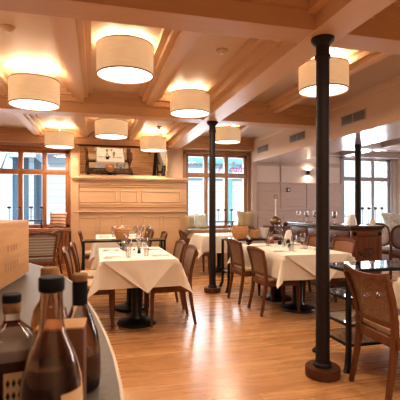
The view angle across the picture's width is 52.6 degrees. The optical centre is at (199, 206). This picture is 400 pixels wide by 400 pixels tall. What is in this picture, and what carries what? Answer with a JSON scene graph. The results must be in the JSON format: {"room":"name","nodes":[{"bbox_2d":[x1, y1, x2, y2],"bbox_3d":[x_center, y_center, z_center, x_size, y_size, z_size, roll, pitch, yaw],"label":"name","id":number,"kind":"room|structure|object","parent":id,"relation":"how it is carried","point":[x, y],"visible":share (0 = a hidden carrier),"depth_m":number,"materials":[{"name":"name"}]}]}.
{"room":"restaurant","nodes":[
{"label":"restaurant","id":0,"kind":"room"},
{"bbox_2d":[0,143,396,253],"bbox_3d":[-0.203,-0.150,9.471,11.150,2.900,0.240,0,0,-14],"label":"wall","id":1,"kind":"structure","parent":0,"point":[291,174],"depth_m":9.94,"materials":[{"name":"paint"}]},
{"bbox_2d":[0,145,70,227],"bbox_3d":[-3.761,-0.390,8.473,2.100,1.760,0.150,0,0,-14],"label":"window","id":2,"kind":"structure","parent":1,"relation":"in","point":[20,150],"depth_m":8.55,"materials":[{"name":"brown wood"}]},
{"bbox_2d":[29,231,69,269],"bbox_3d":[-3.848,0.900,8.249,2.280,0.800,0.300,0,0,-14],"label":"trim","id":3,"kind":"structure","parent":1,"relation":"attached to","point":[65,240],"depth_m":8.38,"materials":[{"name":"brown wood"}]},
{"bbox_2d":[29,228,71,231],"bbox_3d":[-3.717,0.470,8.262,2.100,0.060,0.380,0,0,-14],"label":"trim","id":4,"kind":"structure","parent":1,"relation":"attached to","point":[30,229],"depth_m":8.26,"materials":[{"name":"brown wood"}]},
{"bbox_2d":[7,206,44,227],"bbox_3d":[-3.569,0.213,8.290,0.740,0.454,0.100,0,0,-14],"label":"railing","id":5,"kind":"object","parent":4,"relation":"on","point":[8,207],"visible":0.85,"depth_m":8.30,"materials":[{"name":"grey metal"}]},
{"bbox_2d":[49,212,66,227],"bbox_3d":[-2.949,0.274,8.405,0.360,0.332,0.160,0,0,0],"label":"throw pillow","id":6,"kind":"object","parent":4,"relation":"on","point":[56,219],"visible":1,"depth_m":8.35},
{"bbox_2d":[71,144,78,268],"bbox_3d":[-2.664,-0.020,8.623,0.160,2.640,0.190,0,0,-14],"label":"trim","id":7,"kind":"structure","parent":1,"relation":"attached to","point":[74,152],"depth_m":8.53,"materials":[{"name":"brown wood"}]},
{"bbox_2d":[74,181,186,267],"bbox_3d":[-1.501,0.350,8.918,2.440,1.900,0.200,0,0,-14],"label":"panelling","id":8,"kind":"object","parent":1,"relation":"attached to","point":[103,205],"visible":0.68,"depth_m":8.87,"materials":[{"name":"brown wood"}]},
{"bbox_2d":[72,176,188,181],"bbox_3d":[-1.498,-0.603,8.888,2.510,0.085,0.260,0,0,-14],"label":"trim","id":9,"kind":"structure","parent":1,"relation":"attached to","point":[80,178],"depth_m":8.77,"materials":[{"name":"brown wood"}]},
{"bbox_2d":[78,146,167,177],"bbox_3d":[-1.643,-0.954,8.748,1.900,0.640,0.214,0,0,-14],"label":"wall mirror","id":10,"kind":"object","parent":9,"relation":"on","point":[93,161],"visible":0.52,"depth_m":8.72,"materials":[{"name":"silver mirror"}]},
{"bbox_2d":[183,150,249,228],"bbox_3d":[0.392,-0.375,9.547,1.640,1.850,0.150,0,0,-14],"label":"window","id":11,"kind":"structure","parent":1,"relation":"in","point":[245,176],"depth_m":9.57,"materials":[{"name":"brown wood"}]},
{"bbox_2d":[186,228,255,231],"bbox_3d":[0.475,0.530,9.347,1.600,0.060,0.380,0,0,-14],"label":"window sill","id":12,"kind":"structure","parent":1,"relation":"attached to","point":[203,229],"depth_m":9.14,"materials":[{"name":"brown wood"}]},
{"bbox_2d":[185,215,194,228],"bbox_3d":[-0.223,0.337,9.074,0.139,0.326,0.260,0,0,41],"label":"throw pillow","id":13,"kind":"object","parent":12,"relation":"on","point":[189,220],"visible":1,"depth_m":9.01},
{"bbox_2d":[194,213,207,228],"bbox_3d":[0.021,0.324,9.254,0.340,0.353,0.159,0,0,-35],"label":"throw pillow","id":14,"kind":"object","parent":12,"relation":"on","point":[200,220],"visible":1,"depth_m":9.19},
{"bbox_2d":[216,209,233,228],"bbox_3d":[0.497,0.273,9.342,0.600,0.454,0.100,0,0,-14],"label":"rack","id":15,"kind":"object","parent":12,"relation":"on","point":[218,210],"visible":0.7,"depth_m":9.35,"materials":[{"name":"grey metal"}]},
{"bbox_2d":[237,211,253,227],"bbox_3d":[1.061,0.295,9.450,0.400,0.410,0.189,0,0,3],"label":"throw pillow","id":16,"kind":"object","parent":12,"relation":"on","point":[244,218],"visible":0.94,"depth_m":9.39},
{"bbox_2d":[187,231,255,264],"bbox_3d":[0.475,0.930,9.347,1.600,0.740,0.340,0,0,-14],"label":"window seat","id":17,"kind":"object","parent":1,"relation":"attached to","point":[198,261],"depth_m":9.09,"materials":[{"name":"brown wood"}]},
{"bbox_2d":[250,161,340,242],"bbox_3d":[2.407,0.100,9.965,2.450,2.400,0.130,0,0,-14],"label":"trim","id":18,"kind":"structure","parent":1,"relation":"attached to","point":[253,165],"depth_m":9.64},
{"bbox_2d":[257,182,348,242],"bbox_3d":[2.592,0.350,10.046,2.650,1.900,0.065,0,0,-14],"label":"wall","id":19,"kind":"structure","parent":1,"relation":"attached to","point":[301,198],"depth_m":9.94,"materials":[{"name":"paint"}]},
{"bbox_2d":[250,75,399,162],"bbox_3d":[2.636,-1.343,4.255,0.085,0.555,11.320,0,0,-14],"label":"trim","id":20,"kind":"structure","parent":1,"relation":"attached to","point":[381,101],"depth_m":5.90,"materials":[{"name":"brown wood"}]},
{"bbox_2d":[257,144,267,153],"bbox_3d":[1.386,-1.285,8.994,0.016,0.150,0.580,0,0,-14],"label":"ceiling vent","id":21,"kind":"object","parent":20,"relation":"in","point":[264,148],"visible":1,"depth_m":8.98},
{"bbox_2d":[340,157,392,222],"bbox_3d":[4.328,-0.295,10.565,1.570,2.050,0.150,0,0,-14],"label":"window","id":22,"kind":"structure","parent":1,"relation":"in","point":[388,180],"depth_m":10.60,"materials":[{"name":"white wood"}]},
{"bbox_3d":[4.435,0.710,10.350,1.730,0.060,0.420,0,0,-14],"label":"trim","id":23,"kind":"structure","parent":1,"relation":"attached to","visible":0},
{"bbox_2d":[361,207,383,224],"bbox_3d":[4.398,0.340,10.351,0.720,0.681,0.100,0,0,-14],"label":"rack","id":24,"kind":"object","parent":23,"relation":"on","point":[362,208],"visible":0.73,"depth_m":10.33,"materials":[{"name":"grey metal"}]},
{"bbox_2d":[0,10,399,137],"bbox_3d":[-0.867,-1.675,3.391,7.220,0.150,11.800,0,0,-14],"label":"ceiling","id":25,"kind":"structure","parent":0,"point":[32,42],"depth_m":4.55,"materials":[{"name":"paint"}]},
{"bbox_2d":[1,24,14,32],"bbox_3d":[-1.705,-1.576,3.598,0.120,0.048,0.120,0,0,-14],"label":"smoke detector","id":26,"kind":"object","parent":25,"relation":"attached to","point":[8,28],"visible":1,"depth_m":3.57,"materials":[{"name":"paint"}]},
{"bbox_2d":[0,58,45,135],"bbox_3d":[-1.977,-1.540,3.052,0.330,0.160,11.300,0,0,-14],"label":"ceiling beam","id":27,"kind":"structure","parent":25,"relation":"attached to","point":[31,122],"depth_m":6.71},
{"bbox_2d":[8,66,59,111],"bbox_3d":[-1.898,-1.380,4.643,0.556,0.440,0.556,0,0,-14],"label":"lamp","id":28,"kind":"object","parent":25,"relation":"attached to","point":[33,91],"visible":1,"depth_m":4.45,"materials":[{"name":"beige"}]},
{"bbox_2d":[9,100,58,109],"bbox_3d":[-1.898,-1.174,4.643,0.532,0.004,0.532,0,0,-15],"label":"diffuser","id":29,"kind":"object","parent":28,"relation":"attached to","point":[20,104],"depth_m":4.63,"materials":[{"name":"white"}]},
{"bbox_2d":[44,125,73,148],"bbox_3d":[-2.761,-1.387,7.962,0.556,0.425,0.556,0,0,-14],"label":"lamp","id":30,"kind":"object","parent":25,"relation":"attached to","point":[59,139],"visible":1,"depth_m":7.75,"materials":[{"name":"beige"}]},
{"bbox_2d":[46,145,73,148],"bbox_3d":[-2.761,-1.189,7.962,0.532,0.004,0.532,0,0,-15],"label":"diffuser","id":31,"kind":"object","parent":30,"relation":"attached to","point":[47,146],"depth_m":7.95,"materials":[{"name":"white"}]},
{"bbox_2d":[49,16,93,137],"bbox_3d":[-1.057,-1.540,3.290,0.330,0.160,11.300,0,0,-14],"label":"ceiling beam","id":32,"kind":"structure","parent":25,"relation":"attached to","point":[72,37],"depth_m":4.07,"materials":[{"name":"wood"}]},
{"bbox_2d":[95,118,127,139],"bbox_3d":[-1.521,-1.400,6.961,0.556,0.400,0.556,0,0,-14],"label":"lamp","id":33,"kind":"object","parent":25,"relation":"attached to","point":[105,128],"visible":0.97,"depth_m":6.74,"materials":[{"name":"beige"}]},
{"bbox_2d":[96,134,126,138],"bbox_3d":[-1.521,-1.214,6.961,0.532,0.004,0.532,0,0,-15],"label":"diffuser","id":34,"kind":"object","parent":33,"relation":"attached to","point":[101,136],"depth_m":6.96,"materials":[{"name":"white"}]},
{"bbox_2d":[96,34,153,84],"bbox_3d":[-0.720,-1.430,3.904,0.546,0.340,0.546,0,0,-14],"label":"lamp","id":35,"kind":"object","parent":25,"relation":"attached to","point":[124,59],"visible":1,"depth_m":3.70,"materials":[{"name":"beige"}]},
{"bbox_2d":[97,67,151,82],"bbox_3d":[-0.720,-1.274,3.904,0.522,0.004,0.522,0,0,-15],"label":"diffuser","id":36,"kind":"object","parent":35,"relation":"attached to","point":[108,74],"depth_m":3.89,"materials":[{"name":"white"}]},
{"bbox_2d":[0,127,253,151],"bbox_3d":[-2.140,-1.465,8.714,7.020,0.290,0.265,0,0,-14],"label":"ceiling beam","id":37,"kind":"structure","parent":25,"relation":"attached to","point":[7,134],"depth_m":8.68,"materials":[{"name":"wood"}]},
{"bbox_2d":[140,130,165,151],"bbox_3d":[-0.986,-1.393,8.525,0.546,0.415,0.546,0,0,-14],"label":"lamp","id":38,"kind":"object","parent":25,"relation":"attached to","point":[153,143],"visible":1,"depth_m":8.30,"materials":[{"name":"beige"}]},
{"bbox_2d":[0,88,315,128],"bbox_3d":[-1.383,-1.460,5.788,7.020,0.319,0.440,0,0,-14],"label":"ceiling beam","id":39,"kind":"structure","parent":25,"relation":"attached to","point":[99,104],"depth_m":5.82,"materials":[{"name":"wood"}]},
{"bbox_2d":[128,29,200,138],"bbox_3d":[-0.138,-1.540,3.528,0.330,0.160,11.300,0,0,-14],"label":"ceiling beam","id":40,"kind":"structure","parent":25,"relation":"attached to","point":[172,48],"depth_m":4.24,"materials":[{"name":"wood"}]},
{"bbox_2d":[170,88,209,118],"bbox_3d":[-0.137,-1.433,5.522,0.546,0.335,0.546,0,0,-14],"label":"lamp","id":41,"kind":"object","parent":25,"relation":"attached to","point":[189,103],"visible":0.94,"depth_m":5.31,"materials":[{"name":"beige"}]},
{"bbox_2d":[171,110,208,117],"bbox_3d":[-0.137,-1.279,5.522,0.522,0.004,0.522,0,0,-15],"label":"diffuser","id":42,"kind":"object","parent":41,"relation":"attached to","point":[175,113],"depth_m":5.53,"materials":[{"name":"white"}]},
{"bbox_2d":[0,0,399,54],"bbox_3d":[-0.595,-1.460,2.738,7.020,0.319,0.440,0,0,-14],"label":"ceiling beam","id":43,"kind":"structure","parent":25,"relation":"attached to","point":[273,20],"depth_m":2.86,"materials":[{"name":"wood"}]},
{"bbox_2d":[216,124,240,143],"bbox_3d":[0.529,-1.420,7.780,0.506,0.360,0.506,0,0,-14],"label":"lamp","id":44,"kind":"object","parent":25,"relation":"attached to","point":[227,134],"visible":0.88,"depth_m":7.58,"materials":[{"name":"beige"}]},
{"bbox_2d":[216,140,238,143],"bbox_3d":[0.529,-1.254,7.780,0.482,0.004,0.482,0,0,-15],"label":"diffuser","id":45,"kind":"object","parent":44,"relation":"attached to","point":[217,141],"depth_m":7.74,"materials":[{"name":"white"}]},
{"bbox_2d":[162,0,395,149],"bbox_3d":[0.782,-1.460,3.766,0.550,0.320,11.300,0,0,-14],"label":"ceiling beam","id":46,"kind":"structure","parent":25,"relation":"attached to","point":[259,64],"depth_m":3.92,"materials":[{"name":"wood"}]},
{"bbox_2d":[229,50,391,131],"bbox_3d":[1.750,-1.540,4.016,0.330,0.160,11.300,0,0,-14],"label":"ceiling beam","id":47,"kind":"structure","parent":25,"relation":"attached to","point":[359,60],"depth_m":4.43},
{"bbox_2d":[298,57,348,97],"bbox_3d":[1.318,-1.417,4.328,0.521,0.365,0.521,0,0,-14],"label":"lamp","id":48,"kind":"object","parent":25,"relation":"attached to","point":[338,66],"visible":0.71,"depth_m":4.16,"materials":[{"name":"beige"}]},
{"bbox_2d":[300,84,347,96],"bbox_3d":[1.318,-1.249,4.328,0.497,0.004,0.497,0,0,-15],"label":"diffuser","id":49,"kind":"object","parent":48,"relation":"attached to","point":[306,90],"depth_m":4.30,"materials":[{"name":"white"}]},
{"bbox_2d":[59,264,399,399],"bbox_3d":[1.223,1.350,3.957,11.550,0.100,11.850,0,0,-14],"label":"floor","id":50,"kind":"structure","parent":0,"point":[232,352],"depth_m":3.64,"materials":[{"name":"brown wood"}]},
{"bbox_2d":[29,232,57,265],"bbox_3d":[-2.593,0.848,6.607,0.510,0.911,0.541,0,0,-21],"label":"dining chair","id":51,"kind":"object","parent":50,"relation":"on","point":[42,245],"visible":0.64,"depth_m":6.42,"materials":[{"name":"brown wood"}]},
{"bbox_2d":[29,257,52,261],"bbox_3d":[-2.611,0.846,6.654,0.426,0.042,0.412,0,0,-21],"label":"seat cushion","id":52,"kind":"object","parent":51,"relation":"on","point":[45,259],"depth_m":6.48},
{"bbox_2d":[50,230,62,273],"bbox_3d":[-2.938,0.870,7.699,0.541,0.866,0.510,0,0,3],"label":"dining chair","id":53,"kind":"object","parent":50,"relation":"on","point":[60,232],"visible":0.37,"depth_m":7.87,"materials":[{"name":"brown wood"}]},
{"bbox_2d":[0,263,123,399],"bbox_3d":[-0.750,0.840,1.097,1.015,0.920,4.100,0,0,-14],"label":"countertop","id":54,"kind":"structure","parent":50,"relation":"on","point":[110,387],"depth_m":1.37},
{"bbox_2d":[0,274,24,289],"bbox_3d":[-1.066,0.373,1.790,0.318,0.014,0.920,0,0,-9],"label":"wooden board","id":55,"kind":"object","parent":54,"relation":"on","point":[23,274],"visible":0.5,"depth_m":2.02,"materials":[{"name":"brown wood"}]},
{"bbox_2d":[0,220,28,287],"bbox_3d":[-1.062,0.220,1.907,0.301,0.293,0.750,0,0,-9],"label":"wooden crate","id":56,"kind":"object","parent":55,"relation":"on","point":[14,234],"visible":1,"depth_m":2.02,"materials":[{"name":"brown wood"}]},
{"bbox_2d":[0,292,34,399],"bbox_3d":[-0.348,0.271,0.750,0.082,0.219,0.086,0,0,-23],"label":"liquor bottle","id":57,"kind":"object","parent":54,"relation":"on","point":[17,337],"visible":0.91,"depth_m":0.72,"materials":[{"name":"clear glass"}]},
{"bbox_2d":[6,378,19,399],"bbox_3d":[-0.328,0.332,0.712,0.026,0.060,0.001,0,0,-23],"label":"print","id":58,"kind":"object","parent":57,"relation":"attached to","point":[13,382],"depth_m":0.71},
{"bbox_2d":[31,266,67,336],"bbox_3d":[-0.370,0.265,0.999,0.088,0.231,0.088,0,0,-14],"label":"liquor bottle","id":59,"kind":"object","parent":54,"relation":"on","point":[50,270],"visible":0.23,"depth_m":0.98,"materials":[{"name":"orange glass"}]},
{"bbox_2d":[19,275,83,399],"bbox_3d":[-0.232,0.244,0.634,0.096,0.271,0.096,0,0,-14],"label":"liquor bottle","id":60,"kind":"object","parent":54,"relation":"on","point":[52,371],"visible":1,"depth_m":0.61,"materials":[{"name":"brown glass"}]},
{"bbox_2d":[35,318,86,399],"bbox_3d":[-0.250,0.295,0.736,0.082,0.169,0.062,0,0,-11],"label":"box","id":61,"kind":"object","parent":54,"relation":"on","point":[75,328],"visible":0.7,"depth_m":0.71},
{"bbox_2d":[67,272,100,393],"bbox_3d":[-0.252,0.260,0.850,0.086,0.241,0.086,0,0,-14],"label":"liquor bottle","id":62,"kind":"object","parent":54,"relation":"on","point":[80,308],"visible":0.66,"depth_m":0.83,"materials":[{"name":"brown glass"}]},
{"bbox_2d":[78,231,94,270],"bbox_3d":[-1.974,0.870,7.495,0.541,0.866,0.510,0,0,-14],"label":"dining chair","id":63,"kind":"object","parent":50,"relation":"on","point":[87,253],"visible":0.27,"depth_m":7.25,"materials":[{"name":"brown wood"}]},
{"bbox_2d":[62,247,113,328],"bbox_3d":[-1.234,0.870,4.474,0.541,0.866,0.510,0,0,-14],"label":"dining chair","id":64,"kind":"object","parent":50,"relation":"on","point":[65,250],"visible":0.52,"depth_m":4.32,"materials":[{"name":"brown wood"}]},
{"bbox_2d":[70,242,114,312],"bbox_3d":[-1.355,0.870,5.103,0.541,0.866,0.510,0,0,-14],"label":"dining chair","id":65,"kind":"object","parent":50,"relation":"on","point":[73,248],"visible":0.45,"depth_m":4.96,"materials":[{"name":"brown wood"}]},
{"bbox_2d":[80,270,95,278],"bbox_3d":[-1.306,0.846,5.116,0.412,0.042,0.426,0,0,-15],"label":"seat cushion","id":66,"kind":"object","parent":65,"relation":"on","point":[90,273],"depth_m":5.10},
{"bbox_2d":[82,238,165,269],"bbox_3d":[-1.164,0.906,6.217,1.347,0.821,0.428,0,0,-14],"label":"console","id":67,"kind":"object","parent":50,"relation":"on","point":[162,241],"visible":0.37,"depth_m":6.09,"materials":[{"name":"black metal"}]},
{"bbox_2d":[114,228,129,239],"bbox_3d":[-1.198,0.412,6.229,0.246,0.167,0.246,0,0,-14],"label":"wicker basket","id":68,"kind":"object","parent":67,"relation":"on","point":[120,233],"visible":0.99,"depth_m":6.14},
{"bbox_2d":[115,288,155,328],"bbox_3d":[-0.791,0.927,4.857,0.800,0.745,1.380,0,0,-14],"label":"pedestal table","id":69,"kind":"object","parent":50,"relation":"on","point":[134,304],"visible":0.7,"depth_m":4.48,"materials":[{"name":"black metal"}]},
{"bbox_2d":[88,247,192,297],"bbox_3d":[-0.791,0.725,4.857,1.060,0.347,1.640,0,0,-14],"label":"tablecloth","id":70,"kind":"object","parent":69,"relation":"on","point":[105,277],"visible":0.54,"depth_m":4.21,"materials":[{"name":"white fabric"}]},
{"bbox_2d":[102,252,175,292],"bbox_3d":[-0.687,0.714,4.454,0.760,0.336,0.708,0,0,-14],"label":"tablecloth","id":71,"kind":"object","parent":70,"relation":"on","point":[143,270],"visible":0.97,"depth_m":4.16,"materials":[{"name":"white fabric"}]},
{"bbox_2d":[142,240,185,311],"bbox_3d":[-0.485,0.870,5.287,0.541,0.866,0.510,0,0,-14],"label":"dining chair","id":72,"kind":"object","parent":50,"relation":"on","point":[178,252],"visible":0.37,"depth_m":5.28,"materials":[{"name":"brown wood"}]},
{"bbox_2d":[146,244,197,327],"bbox_3d":[-0.329,0.870,4.646,0.541,0.866,0.510,0,0,-14],"label":"dining chair","id":73,"kind":"object","parent":50,"relation":"on","point":[190,250],"visible":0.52,"depth_m":4.49,"materials":[{"name":"brown wood"}]},
{"bbox_2d":[179,230,208,274],"bbox_3d":[-0.121,0.870,7.839,0.541,0.866,0.510,0,0,-14],"label":"dining chair","id":74,"kind":"object","parent":50,"relation":"on","point":[182,233],"visible":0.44,"depth_m":7.68,"materials":[{"name":"brown wood"}]},
{"bbox_2d":[204,121,220,293],"bbox_3d":[0.190,0.000,6.195,0.255,2.600,0.255,0,0,-14],"label":"column","id":75,"kind":"structure","parent":50,"relation":"on","point":[212,288],"depth_m":6.16,"materials":[{"name":"black metal"}]},
{"bbox_2d":[216,253,226,272],"bbox_3d":[0.406,0.927,8.213,0.900,0.745,0.800,0,0,-14],"label":"pedestal table","id":76,"kind":"object","parent":50,"relation":"on","point":[218,268],"visible":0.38,"depth_m":8.15,"materials":[{"name":"black metal"}]},
{"bbox_2d":[188,233,251,257],"bbox_3d":[0.406,0.756,8.213,1.200,0.408,1.100,0,0,-14],"label":"tablecloth","id":77,"kind":"object","parent":76,"relation":"on","point":[200,240],"visible":0.46,"depth_m":7.80,"materials":[{"name":"white fabric"}]},
{"bbox_2d":[226,238,273,304],"bbox_3d":[0.687,0.870,5.671,0.541,0.866,0.510,0,0,-17],"label":"dining chair","id":78,"kind":"object","parent":50,"relation":"on","point":[238,266],"visible":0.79,"depth_m":5.54,"materials":[{"name":"brown wood"}]},
{"bbox_2d":[234,264,250,270],"bbox_3d":[0.736,0.846,5.686,0.412,0.042,0.426,0,0,-17],"label":"seat cushion","id":79,"kind":"object","parent":78,"relation":"on","point":[238,268],"depth_m":5.53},
{"bbox_2d":[219,237,296,292],"bbox_3d":[0.944,0.906,6.493,1.267,0.821,0.428,0,0,-14],"label":"console","id":80,"kind":"object","parent":50,"relation":"on","point":[228,270],"visible":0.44,"depth_m":6.41,"materials":[{"name":"black metal"}]},
{"bbox_2d":[231,226,247,238],"bbox_3d":[0.630,0.402,6.391,0.267,0.187,0.267,0,0,-14],"label":"wicker basket","id":81,"kind":"object","parent":80,"relation":"on","point":[238,232],"visible":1,"depth_m":6.29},
{"bbox_2d":[260,228,268,237],"bbox_3d":[1.039,0.416,6.528,0.154,0.158,0.154,0,0,-14],"label":"pot","id":82,"kind":"object","parent":80,"relation":"on","point":[264,231],"visible":0.98,"depth_m":6.48,"materials":[{"name":"ceramic"}]},
{"bbox_2d":[247,246,300,316],"bbox_3d":[0.905,0.894,5.068,0.541,0.818,0.510,0,0,-14],"label":"dining chair","id":83,"kind":"object","parent":50,"relation":"on","point":[261,277],"visible":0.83,"depth_m":4.92,"materials":[{"name":"brown wood"}]},
{"bbox_2d":[255,274,276,280],"bbox_3d":[0.954,0.871,5.081,0.412,0.040,0.426,0,0,-15],"label":"seat cushion","id":84,"kind":"object","parent":83,"relation":"on","point":[267,278],"depth_m":4.89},
{"bbox_2d":[263,225,290,242],"bbox_3d":[1.734,0.860,9.073,0.540,0.880,0.360,0,0,-14],"label":"stand","id":85,"kind":"object","parent":50,"relation":"on","point":[282,228],"visible":0.44,"depth_m":8.92,"materials":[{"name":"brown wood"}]},
{"bbox_2d":[270,195,281,225],"bbox_3d":[1.690,0.070,9.041,0.260,0.699,0.260,0,0,-14],"label":"copper pan","id":86,"kind":"object","parent":85,"relation":"on","point":[275,221],"visible":1,"depth_m":8.97,"materials":[{"name":"metal"}]},
{"bbox_2d":[261,280,315,313],"bbox_3d":[1.173,0.927,5.447,0.880,0.745,1.540,0,0,-14],"label":"pedestal table","id":87,"kind":"object","parent":50,"relation":"on","point":[289,307],"visible":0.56,"depth_m":5.12,"materials":[{"name":"black metal"}]},
{"bbox_2d":[227,243,355,288],"bbox_3d":[1.173,0.725,5.447,1.140,0.347,1.800,0,0,-14],"label":"tablecloth","id":88,"kind":"object","parent":87,"relation":"on","point":[281,267],"visible":0.41,"depth_m":4.73,"materials":[{"name":"white fabric"}]},
{"bbox_2d":[283,230,292,242],"bbox_3d":[1.356,0.450,6.195,0.159,0.200,0.112,0,0,-14],"label":"napkin","id":89,"kind":"object","parent":88,"relation":"on","point":[288,233],"visible":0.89,"depth_m":6.16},
{"bbox_2d":[263,248,350,278],"bbox_3d":[1.290,0.714,4.998,0.840,0.336,0.772,0,0,-14],"label":"tablecloth","id":90,"kind":"object","parent":88,"relation":"on","point":[306,257],"visible":0.51,"depth_m":4.69,"materials":[{"name":"white fabric"}]},
{"bbox_2d":[281,234,315,292],"bbox_3d":[1.513,0.853,5.948,0.541,0.901,0.510,0,0,-14],"label":"dining chair","id":91,"kind":"object","parent":50,"relation":"on","point":[311,239],"visible":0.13,"depth_m":6.17,"materials":[{"name":"brown wood"}]},
{"bbox_2d":[305,34,340,382],"bbox_3d":[0.947,0.000,3.127,0.265,2.600,0.265,0,0,-14],"label":"column","id":92,"kind":"structure","parent":50,"relation":"on","point":[321,369],"depth_m":3.08,"materials":[{"name":"black metal"}]},
{"bbox_2d":[303,237,357,308],"bbox_3d":[1.684,0.853,5.290,0.541,0.901,0.510,0,0,-14],"label":"dining chair","id":93,"kind":"object","parent":50,"relation":"on","point":[343,244],"visible":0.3,"depth_m":5.37,"materials":[{"name":"brown wood"}]},
{"bbox_2d":[287,221,384,295],"bbox_3d":[2.126,0.765,6.654,0.572,0.990,1.940,0,0,-14],"label":"sideboard","id":94,"kind":"object","parent":50,"relation":"on","point":[369,238],"visible":0.39,"depth_m":5.78,"materials":[{"name":"brown wood"}]},
{"bbox_2d":[287,221,384,230],"bbox_3d":[2.131,0.300,6.656,0.560,0.060,1.940,0,0,-15],"label":"countertop","id":95,"kind":"structure","parent":94,"relation":"on","point":[342,226],"depth_m":5.93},
{"bbox_2d":[347,214,356,224],"bbox_3d":[2.279,0.190,6.061,0.159,0.160,0.112,0,0,-14],"label":"napkin","id":96,"kind":"object","parent":94,"relation":"on","point":[352,219],"visible":0.93,"depth_m":6.03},
{"bbox_2d":[312,260,399,373],"bbox_3d":[1.714,0.906,3.568,1.342,0.821,0.518,0,0,-14],"label":"console","id":97,"kind":"object","parent":50,"relation":"on","point":[345,336],"visible":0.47,"depth_m":3.32,"materials":[{"name":"black metal"}]},
{"bbox_2d":[330,328,389,343],"bbox_3d":[1.714,1.101,3.568,1.171,0.006,0.366,0,0,-15],"label":"shelf","id":98,"kind":"object","parent":97,"relation":"attached to","point":[339,334],"depth_m":3.43,"materials":[{"name":"glass"}]},
{"bbox_2d":[354,144,361,223],"bbox_3d":[2.690,0.120,6.893,0.260,2.360,0.260,0,0,-14],"label":"column","id":99,"kind":"structure","parent":50,"relation":"on","point":[358,152],"depth_m":6.85,"materials":[{"name":"black metal"}]},
{"bbox_2d":[343,263,399,399],"bbox_3d":[1.389,0.864,2.871,0.565,0.878,0.510,0,0,-12],"label":"dining chair","id":100,"kind":"object","parent":50,"relation":"on","point":[386,319],"visible":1,"depth_m":2.77,"materials":[{"name":"brown wood"}]},
{"bbox_2d":[363,315,399,334],"bbox_3d":[1.450,0.846,2.884,0.412,0.042,0.426,0,0,-12],"label":"seat cushion","id":101,"kind":"object","parent":100,"relation":"on","point":[366,322],"depth_m":2.85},
{"bbox_2d":[368,223,399,271],"bbox_3d":[3.654,0.806,8.104,0.577,0.993,0.532,0,0,-43],"label":"upholstered chair","id":102,"kind":"object","parent":50,"relation":"on","point":[386,231],"visible":0.27,"depth_m":7.83,"materials":[{"name":"brown wood"}]},
{"bbox_2d":[382,244,398,259],"bbox_3d":[4.524,1.025,9.867,1.500,0.550,0.500,0,0,-14],"label":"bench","id":103,"kind":"object","parent":50,"relation":"on","point":[384,256],"visible":0.02,"depth_m":9.62,"materials":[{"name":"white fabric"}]},
{"bbox_2d":[382,212,399,230],"bbox_3d":[4.911,0.434,10.029,0.780,0.612,0.253,0,0,0],"label":"throw pillow","id":104,"kind":"object","parent":103,"relation":"on","point":[391,220],"visible":0.58,"depth_m":9.97,"materials":[{"name":"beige fabric"}]},
{"bbox_2d":[389,225,399,278],"bbox_3d":[3.744,0.806,7.393,0.532,0.993,0.577,0,0,24],"label":"upholstered chair","id":105,"kind":"object","parent":50,"relation":"on","point":[394,252],"visible":0.94,"depth_m":7.26,"materials":[{"name":"brown wood"}]},
{"bbox_3d":[-1.521,0.927,7.560,0.800,0.745,1.300,0,0,-14],"label":"pedestal table","id":106,"kind":"object","parent":50,"relation":"on","visible":0},
{"bbox_2d":[88,234,147,260],"bbox_3d":[-1.521,0.725,7.560,1.060,0.347,1.560,0,0,-14],"label":"tablecloth","id":107,"kind":"object","parent":106,"relation":"on","point":[95,246],"visible":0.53,"depth_m":6.95,"materials":[{"name":"white fabric"}]},
{"bbox_3d":[2.112,0.927,2.818,0.900,0.745,0.950,0,0,-14],"label":"pedestal table","id":108,"kind":"object","parent":50,"relation":"on","visible":0},
{"bbox_2d":[393,277,399,308],"bbox_3d":[2.112,0.701,2.818,1.127,0.297,1.177,0,0,-14],"label":"tablecloth","id":109,"kind":"object","parent":108,"relation":"on","point":[396,285],"visible":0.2,"depth_m":3.16,"materials":[{"name":"white fabric"}]},
{"bbox_2d":[255,120,399,163],"bbox_3d":[3.064,-1.255,4.366,0.880,0.390,11.320,0,0,-14],"label":"ceiling","id":110,"kind":"structure","parent":0,"point":[389,131],"depth_m":6.66,"materials":[{"name":"white paint"}]},
{"bbox_2d":[289,130,304,143],"bbox_3d":[1.782,-1.285,7.464,0.016,0.150,0.580,0,0,-14],"label":"ceiling vent","id":111,"kind":"object","parent":110,"relation":"in","point":[299,136],"visible":1,"depth_m":7.43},
{"bbox_2d":[341,108,365,126],"bbox_3d":[2.203,-1.285,5.837,0.016,0.150,0.580,0,0,-14],"label":"ceiling vent","id":112,"kind":"object","parent":110,"relation":"in","point":[359,115],"visible":1,"depth_m":5.81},
{"bbox_2d":[397,159,399,213],"bbox_3d":[6.736,-0.150,5.306,0.200,2.900,11.700,0,0,-14],"label":"wall","id":113,"kind":"structure","parent":0,"point":[398,160],"depth_m":10.69,"materials":[{"name":"paint"}]},
{"bbox_3d":[4.724,-1.585,4.837,4.330,0.330,11.800,0,0,-14],"label":"ceiling","id":114,"kind":"structure","parent":0,"visible":0},
{"bbox_2d":[330,138,399,159],"bbox_3d":[5.015,-1.335,4.871,3.350,0.230,11.320,0,0,-14],"label":"ceiling beam","id":115,"kind":"structure","parent":114,"relation":"attached to","point":[392,147],"depth_m":9.67,"materials":[{"name":"white paint"}]},
{"label":"outside","id":116,"kind":"structure","parent":0,"visible":0},
{"bbox_3d":[-0.554,1.460,18.118,36.000,0.280,16.640,0,0,-14],"label":"ground","id":117,"kind":"structure","parent":116,"visible":0},
{"bbox_2d":[7,153,41,223],"bbox_3d":[-5.283,-0.350,12.320,0.740,3.300,1.900,0,0,-14],"label":"house","id":118,"kind":"structure","parent":117,"relation":"on","point":[32,183],"depth_m":11.71,"materials":[{"name":"white"}]},
{"bbox_2d":[47,154,383,224],"bbox_3d":[3.777,-1.700,14.353,17.500,6.000,0.700,0,0,-14],"label":"house","id":119,"kind":"structure","parent":117,"relation":"on","point":[55,183],"depth_m":13.60,"materials":[{"name":"white"}]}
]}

